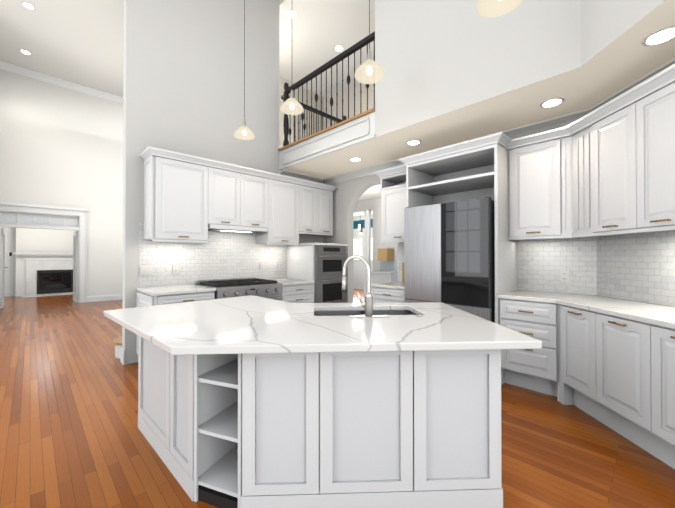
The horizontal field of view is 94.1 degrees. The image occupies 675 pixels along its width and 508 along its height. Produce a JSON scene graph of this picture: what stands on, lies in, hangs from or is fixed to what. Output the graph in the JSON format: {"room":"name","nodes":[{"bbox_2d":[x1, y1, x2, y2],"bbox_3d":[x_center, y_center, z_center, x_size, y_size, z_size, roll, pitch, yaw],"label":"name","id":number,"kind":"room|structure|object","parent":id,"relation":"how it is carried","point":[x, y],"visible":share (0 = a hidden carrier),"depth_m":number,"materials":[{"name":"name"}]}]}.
{"room":"kitchen","nodes":[
{"label":"kitchen","id":0,"kind":"room"},
{"bbox_2d":[0,227,76,296],"bbox_3d":[-9.190,-0.287,9.392,6.300,3.300,3.390,0,-1,-44],"label":"wall","id":1,"kind":"structure","parent":0,"point":[25,240],"depth_m":10.22,"materials":[{"name":"white paint"}]},
{"bbox_2d":[0,228,7,307],"bbox_3d":[-8.636,0.354,8.145,0.108,2.000,0.760,0,-1,-44],"label":"door leaf","id":2,"kind":"structure","parent":1,"relation":"in","point":[2,276],"depth_m":7.86,"materials":[{"name":"white"}]},
{"bbox_2d":[4,291,14,296],"bbox_3d":[-10.265,1.285,10.479,6.000,0.170,0.018,0,-1,-44],"label":"baseboard","id":3,"kind":"structure","parent":1,"relation":"attached to","point":[9,293],"depth_m":10.14,"materials":[{"name":"white wood"}]},
{"bbox_2d":[73,231,77,301],"bbox_3d":[-7.602,0.361,9.159,0.108,2.000,0.760,0,-1,-44],"label":"door leaf","id":4,"kind":"structure","parent":1,"relation":"in","point":[75,263],"depth_m":8.91,"materials":[{"name":"white"}]},
{"bbox_2d":[0,69,122,295],"bbox_3d":[-7.947,-1.671,8.134,14.000,6.050,0.160,0,-1,-44],"label":"wall","id":5,"kind":"structure","parent":0,"point":[61,146],"depth_m":8.64,"materials":[{"name":"white paint"}]},
{"bbox_2d":[0,201,87,302],"bbox_3d":[-7.776,0.030,8.254,1.890,2.650,0.212,0,-1,-44],"label":"door frame","id":6,"kind":"structure","parent":5,"relation":"attached to","point":[33,216],"depth_m":8.42,"materials":[{"name":"white wood"}]},
{"bbox_2d":[0,60,122,301],"bbox_3d":[-7.843,-1.672,8.027,14.000,6.050,0.140,0,-1,-44],"label":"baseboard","id":7,"kind":"structure","parent":5,"relation":"attached to","point":[23,71],"depth_m":8.58,"materials":[{"name":"white"}]},
{"bbox_2d":[0,0,123,96],"bbox_3d":[-2.874,-4.806,2.870,14.150,0.150,14.810,0,-1,-44],"label":"ceiling","id":8,"kind":"structure","parent":0,"point":[79,41],"depth_m":6.89,"materials":[{"name":"white paint"}]},
{"bbox_2d":[20,49,30,54],"bbox_3d":[-7.263,-4.697,7.313,0.192,0.008,0.192,0,0,19],"label":"recessed light","id":9,"kind":"object","parent":8,"relation":"in","point":[23,51],"depth_m":7.31,"materials":[{"name":"white"}]},
{"bbox_2d":[21,2,34,9],"bbox_3d":[-5.863,-4.706,5.955,0.192,0.008,0.192,0,0,37],"label":"recessed light","id":10,"kind":"object","parent":8,"relation":"in","point":[28,5],"depth_m":5.94,"materials":[{"name":"white"}]},
{"bbox_2d":[234,0,254,139],"bbox_3d":[-1.262,-3.156,4.264,0.279,3.131,0.279,0,-1,-44],"label":"pendant light","id":11,"kind":"object","parent":8,"relation":"hanging from","point":[243,132],"visible":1,"depth_m":4.26,"materials":[{"name":"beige glass"}]},
{"bbox_2d":[280,90,303,114],"bbox_3d":[-0.585,-3.285,4.046,0.300,2.876,0.300,0,-1,-44],"label":"pendant light","id":12,"kind":"object","parent":8,"relation":"hanging from","point":[291,105],"visible":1,"depth_m":4.07,"materials":[{"name":"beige glass"}]},
{"bbox_2d":[354,0,384,83],"bbox_3d":[0.317,-3.246,3.124,0.300,2.966,0.300,0,-1,-44],"label":"pendant light","id":13,"kind":"object","parent":8,"relation":"hanging from","point":[369,70],"visible":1,"depth_m":3.16,"materials":[{"name":"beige glass"}]},
{"bbox_2d":[476,0,522,17],"bbox_3d":[1.085,-3.208,2.098,0.300,3.056,0.300,0,-1,-44],"label":"pendant light","id":14,"kind":"object","parent":8,"relation":"hanging from","point":[491,8],"visible":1,"depth_m":2.20,"materials":[{"name":"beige glass"}]},
{"bbox_2d":[122,0,322,364],"bbox_3d":[-1.460,-1.692,4.949,3.190,6.050,0.150,0,-1,-44],"label":"wall","id":15,"kind":"structure","parent":0,"point":[183,76],"depth_m":4.34,"materials":[{"name":"white paint"}]},
{"bbox_2d":[120,348,124,364],"bbox_3d":[-2.605,1.240,3.808,0.014,0.170,0.174,0,-1,-44],"label":"baseboard","id":16,"kind":"structure","parent":15,"relation":"attached to","point":[122,355],"depth_m":3.78,"materials":[{"name":"white wood"}]},
{"bbox_2d":[140,265,152,274],"bbox_3d":[-2.379,0.196,3.910,0.135,0.118,0.014,0,-1,-44],"label":"electrical outlet plate","id":17,"kind":"object","parent":15,"relation":"attached to","point":[146,269],"depth_m":3.90,"materials":[{"name":"white plastic"}]},
{"bbox_2d":[140,146,207,241],"bbox_3d":[-2.051,-0.700,4.004,0.658,1.054,0.353,0,-1,-44],"label":"upper cabinet","id":18,"kind":"object","parent":15,"relation":"attached to","point":[191,198],"depth_m":3.83,"materials":[{"name":"white wood"}]},
{"bbox_2d":[173,264,178,273],"bbox_3d":[-2.136,0.197,4.148,0.075,0.118,0.014,0,-1,-44],"label":"electrical outlet plate","id":19,"kind":"object","parent":15,"relation":"attached to","point":[175,266],"depth_m":4.14,"materials":[{"name":"white plastic"}]},
{"bbox_2d":[139,222,285,286],"bbox_3d":[-1.663,0.013,4.630,2.190,0.804,0.001,0,-1,-44],"label":"backsplash","id":20,"kind":"structure","parent":15,"relation":"attached to","point":[225,255],"depth_m":4.49,"materials":[{"name":"tile"}]},
{"bbox_2d":[208,159,239,229],"bbox_3d":[-1.654,-0.808,4.394,0.452,0.834,0.353,0,-1,-44],"label":"upper cabinet","id":21,"kind":"object","parent":15,"relation":"attached to","point":[223,178],"depth_m":4.25,"materials":[{"name":"white wood"}]},
{"bbox_2d":[236,166,267,229],"bbox_3d":[-1.332,-0.806,4.711,0.452,0.834,0.353,0,-1,-44],"label":"upper cabinet","id":22,"kind":"object","parent":15,"relation":"attached to","point":[253,183],"depth_m":4.57,"materials":[{"name":"white wood"}]},
{"bbox_2d":[256,174,299,245],"bbox_3d":[-0.961,-0.693,5.073,0.585,1.054,0.353,0,-1,-44],"label":"upper cabinet","id":23,"kind":"object","parent":15,"relation":"attached to","point":[283,191],"depth_m":4.92,"materials":[{"name":"white wood"}]},
{"bbox_2d":[279,169,322,183],"bbox_3d":[-0.631,-1.355,5.583,0.884,0.115,0.100,0,-1,-44],"label":"crown molding","id":24,"kind":"structure","parent":15,"relation":"attached to","point":[282,172],"depth_m":5.54,"materials":[{"name":"white wood"}]},
{"bbox_2d":[300,179,319,233],"bbox_3d":[-0.615,-0.791,5.413,0.382,0.854,0.353,0,-1,-44],"label":"upper cabinet","id":25,"kind":"object","parent":15,"relation":"attached to","point":[309,191],"depth_m":5.31,"materials":[{"name":"white wood"}]},
{"bbox_2d":[278,112,374,169],"bbox_3d":[-0.219,-1.579,4.617,0.160,0.320,2.060,0,-1,-44],"label":"trim","id":26,"kind":"structure","parent":15,"relation":"attached to","point":[357,131],"depth_m":4.39,"materials":[{"name":"white"}]},
{"bbox_2d":[320,183,335,233],"bbox_3d":[-0.342,-0.789,5.680,0.382,0.854,0.353,0,-1,-44],"label":"upper cabinet","id":27,"kind":"object","parent":15,"relation":"attached to","point":[326,192],"depth_m":5.58,"materials":[{"name":"white wood"}]},
{"bbox_2d":[279,77,323,147],"bbox_3d":[-1.988,-1.679,6.896,4.380,6.050,0.150,0,-1,-44],"label":"wall","id":28,"kind":"structure","parent":0,"point":[306,94],"depth_m":7.84,"materials":[{"name":"beige paint"}]},
{"bbox_2d":[278,108,374,150],"bbox_3d":[0.602,-1.703,5.528,2.635,0.120,2.210,0,-1,-44],"label":"floor","id":29,"kind":"structure","parent":0,"point":[367,112],"depth_m":4.37,"materials":[{"name":"brown wood"}]},
{"bbox_2d":[281,95,346,138],"bbox_3d":[-0.157,-2.319,6.224,2.250,1.120,0.097,0,-1,-44],"label":"railing","id":30,"kind":"object","parent":29,"relation":"on","point":[305,106],"visible":0.21,"depth_m":5.93,"materials":[{"name":"black metal"}]},
{"bbox_2d":[283,31,374,146],"bbox_3d":[-0.197,-2.330,4.601,0.100,1.120,1.999,0,-1,-44],"label":"balcony railing","id":31,"kind":"object","parent":29,"relation":"on","point":[354,48],"visible":0.73,"depth_m":4.54,"materials":[{"name":"black metal"}]},
{"bbox_2d":[280,0,374,96],"bbox_3d":[0.051,-4.459,6.133,2.600,0.500,3.820,0,-1,-44],"label":"ceiling","id":32,"kind":"structure","parent":0,"point":[313,33],"depth_m":6.08,"materials":[{"name":"white paint"}]},
{"bbox_2d":[286,10,296,17],"bbox_3d":[-0.811,-4.209,5.511,0.192,0.008,0.192,0,0,37],"label":"recessed light","id":33,"kind":"object","parent":32,"relation":"in","point":[293,14],"depth_m":5.50,"materials":[{"name":"white"}]},
{"bbox_2d":[334,45,343,51],"bbox_3d":[0.033,-4.203,6.422,0.192,0.008,0.192,0,0,37],"label":"recessed light","id":34,"kind":"object","parent":32,"relation":"in","point":[338,48],"depth_m":6.42,"materials":[{"name":"white"}]},
{"bbox_2d":[0,289,674,507],"bbox_3d":[-2.614,1.337,5.527,22.000,0.001,24.000,0,-1,-44],"label":"floor","id":35,"kind":"structure","parent":0,"point":[72,435],"depth_m":2.21,"materials":[{"name":"brown wood"}]},
{"bbox_2d":[13,252,72,297],"bbox_3d":[-9.470,0.660,10.558,2.000,1.420,0.417,0,-1,-44],"label":"mantel surround","id":36,"kind":"object","parent":35,"relation":"on","point":[49,276],"visible":0.81,"depth_m":10.54,"materials":[{"name":"white"}]},
{"bbox_2d":[113,337,121,358],"bbox_3d":[-2.518,1.124,4.380,1.010,0.410,0.525,0,-1,-44],"label":"step","id":37,"kind":"structure","parent":35,"relation":"on","point":[117,342],"depth_m":4.00,"materials":[{"name":"white wood"}]},
{"bbox_2d":[136,291,214,353],"bbox_3d":[-1.960,0.887,3.800,0.668,0.875,0.760,0,-1,-44],"label":"base cabinet","id":38,"kind":"object","parent":35,"relation":"on","point":[144,299],"visible":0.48,"depth_m":3.56,"materials":[{"name":"white wood"}]},
{"bbox_2d":[136,284,215,295],"bbox_3d":[-1.961,0.430,3.813,0.675,0.037,0.749,0,-1,-44],"label":"countertop","id":39,"kind":"structure","parent":38,"relation":"on","point":[171,290],"depth_m":3.64,"materials":[{"name":"stone"}]},
{"bbox_2d":[194,277,282,300],"bbox_3d":[-1.343,0.845,4.341,0.938,0.966,0.809,0,-1,-44],"label":"gas range","id":40,"kind":"object","parent":35,"relation":"on","point":[240,287],"visible":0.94,"depth_m":4.19,"materials":[{"name":"silver metal"}]},
{"bbox_2d":[281,284,313,302],"bbox_3d":[-0.819,0.895,4.917,0.586,0.875,0.760,0,-1,-44],"label":"base drawers","id":41,"kind":"object","parent":35,"relation":"on","point":[302,293],"visible":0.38,"depth_m":4.68,"materials":[{"name":"white wood"}]},
{"bbox_2d":[271,279,314,285],"bbox_3d":[-0.828,0.437,4.923,0.596,0.037,0.749,0,-1,-44],"label":"countertop","id":42,"kind":"structure","parent":41,"relation":"on","point":[285,282],"depth_m":4.77,"materials":[{"name":"stone"}]},
{"bbox_2d":[287,245,346,302],"bbox_3d":[-0.335,0.602,5.393,0.760,1.468,0.760,0,-1,-44],"label":"cabinet","id":43,"kind":"object","parent":35,"relation":"on","point":[300,262],"visible":0.06,"depth_m":5.13,"materials":[{"name":"white wood"}]},
{"bbox_2d":[287,243,348,245],"bbox_3d":[-0.338,-0.154,5.415,0.780,0.040,0.739,0,-1,-44],"label":"countertop","id":44,"kind":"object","parent":43,"relation":"on","point":[320,244],"visible":0.69,"depth_m":5.08,"materials":[{"name":"stone"}]},
{"bbox_2d":[314,246,347,302],"bbox_3d":[-0.285,0.358,5.344,0.694,0.975,0.702,0,-1,-44],"label":"double oven","id":45,"kind":"object","parent":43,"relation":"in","point":[329,261],"visible":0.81,"depth_m":5.08,"materials":[{"name":"silver metal"}]},
{"bbox_2d":[138,310,502,507],"bbox_3d":[-0.081,0.884,2.244,1.850,0.860,2.209,0,-1,-44],"label":"kitchen island","id":46,"kind":"object","parent":35,"relation":"on","point":[402,429],"visible":0.69,"depth_m":1.59,"materials":[{"name":"white wood"}]},
{"bbox_2d":[104,295,541,354],"bbox_3d":[-0.103,0.434,2.198,2.157,0.039,2.517,0,-1,-44],"label":"island countertop","id":47,"kind":"structure","parent":46,"relation":"on","point":[251,324],"depth_m":1.73,"materials":[{"name":"stone"}]},
{"bbox_2d":[315,255,421,317],"bbox_3d":[0.213,0.326,2.279,0.772,0.637,0.501,0,0,-3],"label":"sink faucet","id":48,"kind":"object","parent":47,"relation":"on","point":[367,304],"visible":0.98,"depth_m":2.13,"materials":[{"name":"silver metal"}]},
{"bbox_2d":[364,209,370,301],"bbox_3d":[0.810,0.081,8.443,0.220,2.550,0.220,0,-1,-44],"label":"column","id":49,"kind":"structure","parent":35,"relation":"on","point":[367,213],"depth_m":8.38,"materials":[{"name":"white"}]},
{"bbox_2d":[372,287,404,302],"bbox_3d":[0.878,0.891,4.333,0.680,0.875,0.557,0,-1,-44],"label":"base cabinet","id":50,"kind":"object","parent":35,"relation":"on","point":[384,295],"visible":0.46,"depth_m":4.13,"materials":[{"name":"white wood"}]},
{"bbox_2d":[371,281,404,289],"bbox_3d":[0.882,0.433,4.355,0.654,0.037,0.577,0,-1,-44],"label":"countertop","id":51,"kind":"structure","parent":50,"relation":"on","point":[396,285],"depth_m":4.22,"materials":[{"name":"stone"}]},
{"bbox_2d":[402,263,404,281],"bbox_3d":[1.046,0.272,4.613,0.038,0.284,0.200,0,-1,-44],"label":"cutting board","id":52,"kind":"object","parent":51,"relation":"on","point":[403,272],"visible":0.36,"depth_m":4.66,"materials":[{"name":"brown wood"}]},
{"bbox_2d":[404,196,494,322],"bbox_3d":[1.414,0.374,3.726,0.708,1.900,0.986,0,-1,-44],"label":"refrigerator","id":53,"kind":"object","parent":35,"relation":"on","point":[450,253],"visible":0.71,"depth_m":3.39,"materials":[{"name":"grey metal"}]},
{"bbox_2d":[399,132,517,323],"bbox_3d":[1.442,0.065,3.745,0.705,2.518,1.205,0,-1,-44],"label":"enclosure","id":54,"kind":"object","parent":35,"relation":"on","point":[476,168],"visible":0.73,"depth_m":3.55,"materials":[{"name":"white wood"}]},
{"bbox_2d":[499,298,554,395],"bbox_3d":[2.014,0.884,3.201,0.643,0.876,0.488,0,-1,-44],"label":"base cabinet","id":55,"kind":"object","parent":35,"relation":"on","point":[530,369],"depth_m":2.98,"materials":[{"name":"white wood"}]},
{"bbox_2d":[498,290,674,328],"bbox_3d":[2.147,0.416,1.800,2.423,0.037,2.680,0,-1,-44],"label":"countertop","id":56,"kind":"structure","parent":55,"relation":"on","point":[656,314],"depth_m":2.50,"materials":[{"name":"stone"}]},
{"bbox_2d":[551,306,590,401],"bbox_3d":[1.966,0.780,2.560,0.277,0.658,0.277,0,-1,-44],"label":"base cabinet","id":57,"kind":"object","parent":35,"relation":"on","point":[568,327],"depth_m":2.67,"materials":[{"name":"white wood"}]},
{"bbox_2d":[587,311,646,433],"bbox_3d":[1.962,0.778,2.163,0.309,0.658,0.309,0,-1,-44],"label":"base cabinet","id":58,"kind":"object","parent":35,"relation":"on","point":[616,374],"depth_m":2.20,"materials":[{"name":"white wood"}]},
{"bbox_2d":[647,324,674,461],"bbox_3d":[1.957,0.775,1.743,0.309,0.658,0.309,0,-1,-44],"label":"base cabinet","id":59,"kind":"object","parent":35,"relation":"on","point":[660,347],"depth_m":1.91,"materials":[{"name":"white wood"}]},
{"bbox_2d":[324,80,373,128],"bbox_3d":[1.201,-3.169,6.916,0.150,3.070,4.600,0,-1,-44],"label":"wall","id":60,"kind":"structure","parent":0,"point":[357,84],"depth_m":7.71,"materials":[{"name":"beige paint"}]},
{"bbox_2d":[353,227,372,289],"bbox_3d":[2.874,0.179,10.248,0.060,2.380,8.130,0,-1,-44],"label":"doors","id":61,"kind":"structure","parent":0,"point":[358,264],"depth_m":12.27,"materials":[{"name":"white"}]},
{"bbox_2d":[354,185,380,216],"bbox_3d":[1.344,-1.567,8.760,5.850,0.150,8.450,0,-1,-44],"label":"ceiling","id":62,"kind":"structure","parent":0,"point":[373,192],"depth_m":8.03,"materials":[{"name":"white paint"}]},
{"bbox_2d":[358,224,362,232],"bbox_3d":[0.801,-1.110,11.060,0.120,0.728,0.120,0,-1,-44],"label":"pendant lantern","id":63,"kind":"object","parent":62,"relation":"hanging from","point":[360,228],"visible":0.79,"depth_m":11.01,"materials":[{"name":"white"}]},
{"bbox_2d":[353,197,399,270],"bbox_3d":[1.058,-0.069,8.470,0.150,2.850,8.150,0,-1,-44],"label":"wall","id":64,"kind":"structure","parent":0,"point":[374,205],"depth_m":8.40,"materials":[{"name":"white paint"}]},
{"bbox_2d":[378,248,393,260],"bbox_3d":[1.229,0.013,7.971,0.297,0.300,0.300,0,-1,-44],"label":"wood cabinet","id":65,"kind":"object","parent":64,"relation":"attached to","point":[385,254],"visible":1,"depth_m":7.86,"materials":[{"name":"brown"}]},
{"bbox_2d":[380,260,396,270],"bbox_3d":[1.388,0.300,8.020,0.001,0.274,0.750,0,-1,-44],"label":"backsplash","id":66,"kind":"structure","parent":64,"relation":"attached to","point":[390,265],"depth_m":8.10,"materials":[{"name":"white tile"}]},
{"bbox_2d":[366,271,399,292],"bbox_3d":[1.185,0.895,7.817,0.567,0.915,0.750,0,-1,-44],"label":"backsplash","id":67,"kind":"structure","parent":0,"point":[382,276],"depth_m":7.57,"materials":[{"name":"white tile"}]},
{"bbox_2d":[323,174,590,302],"bbox_3d":[1.150,-0.044,4.660,0.150,2.750,4.200,0,-1,-44],"label":"wall","id":68,"kind":"structure","parent":0,"point":[347,195],"depth_m":5.59,"materials":[{"name":"white paint"}]},
{"bbox_2d":[374,165,405,242],"bbox_3d":[0.921,-0.677,4.467,0.445,1.024,0.672,0,-1,-44],"label":"upper cabinet","id":69,"kind":"object","parent":68,"relation":"attached to","point":[393,190],"visible":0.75,"depth_m":4.40,"materials":[{"name":"white wood"}]},
{"bbox_2d":[397,243,404,281],"bbox_3d":[1.115,0.122,4.583,0.001,0.584,0.580,0,-1,-44],"label":"backsplash","id":70,"kind":"structure","parent":68,"relation":"attached to","point":[400,253],"depth_m":4.75,"materials":[{"name":"tile"}]},
{"bbox_2d":[323,57,674,184],"bbox_3d":[1.106,-1.374,2.789,2.546,0.115,6.524,0,-1,-44],"label":"crown molding","id":71,"kind":"structure","parent":68,"relation":"attached to","point":[544,125],"depth_m":3.42,"materials":[{"name":"white wood"}]},
{"bbox_2d":[506,129,573,239],"bbox_3d":[2.124,-0.688,3.306,0.353,1.018,0.508,0,-1,-44],"label":"upper cabinet","id":72,"kind":"object","parent":68,"relation":"attached to","point":[530,158],"depth_m":3.20,"materials":[{"name":"white wood"}]},
{"bbox_2d":[560,270,568,281],"bbox_3d":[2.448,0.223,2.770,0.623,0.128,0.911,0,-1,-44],"label":"electrical outlet","id":73,"kind":"object","parent":68,"relation":"attached to","point":[564,275],"visible":1,"depth_m":3.28,"materials":[{"name":"white plastic"}]},
{"bbox_2d":[554,116,633,237],"bbox_3d":[2.398,-0.690,2.914,0.513,1.018,0.506,0,-1,-44],"label":"upper cabinet","id":74,"kind":"object","parent":68,"relation":"attached to","point":[569,140],"depth_m":2.98,"materials":[{"name":"white wood"}]},
{"bbox_2d":[518,230,674,306],"bbox_3d":[2.304,0.105,2.058,1.838,0.584,2.541,0,-1,-44],"label":"backsplash","id":75,"kind":"structure","parent":68,"relation":"attached to","point":[640,267],"depth_m":2.99,"materials":[{"name":"tile"}]},
{"bbox_2d":[586,92,633,231],"bbox_3d":[2.215,-0.696,2.518,0.298,1.012,0.298,0,-1,-44],"label":"upper cabinet","id":76,"kind":"object","parent":68,"relation":"attached to","point":[607,168],"depth_m":2.54,"materials":[{"name":"white wood"}]},
{"bbox_2d":[590,228,674,235],"bbox_3d":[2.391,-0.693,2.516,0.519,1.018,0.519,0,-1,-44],"label":"under-cabinet lights","id":77,"kind":"object","parent":68,"relation":"attached to","point":[659,229],"depth_m":2.57,"materials":[{"name":"white plastic"}]},
{"bbox_2d":[630,64,674,227],"bbox_3d":[2.211,-0.699,2.121,0.289,1.012,0.288,0,-1,-44],"label":"upper cabinet","id":78,"kind":"object","parent":68,"relation":"attached to","point":[652,102],"depth_m":2.19,"materials":[{"name":"white wood"}]},
{"bbox_2d":[634,224,674,231],"bbox_3d":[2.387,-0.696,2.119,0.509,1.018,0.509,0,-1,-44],"label":"under-cabinet light","id":79,"kind":"object","parent":68,"relation":"attached to","point":[671,225],"depth_m":2.23,"materials":[{"name":"white plastic"}]},
{"bbox_2d":[284,0,674,177],"bbox_3d":[0.897,-1.584,2.499,3.551,0.300,6.947,0,-1,-44],"label":"ceiling","id":80,"kind":"structure","parent":0,"point":[627,57],"depth_m":3.02,"materials":[{"name":"beige paint"}]},
{"bbox_2d":[349,25,674,161],"bbox_3d":[1.225,-1.426,2.993,1.304,0.008,3.974,0,-1,-44],"label":"recessed lights","id":81,"kind":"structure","parent":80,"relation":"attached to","point":[662,36],"depth_m":2.12,"materials":[{"name":"white"}]},
{"bbox_2d":[375,0,665,136],"bbox_3d":[1.230,-3.091,1.446,2.544,3.300,4.513,0,-1,-44],"label":"wall","id":82,"kind":"structure","parent":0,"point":[434,58],"depth_m":3.00,"materials":[{"name":"white paint"}]}
]}

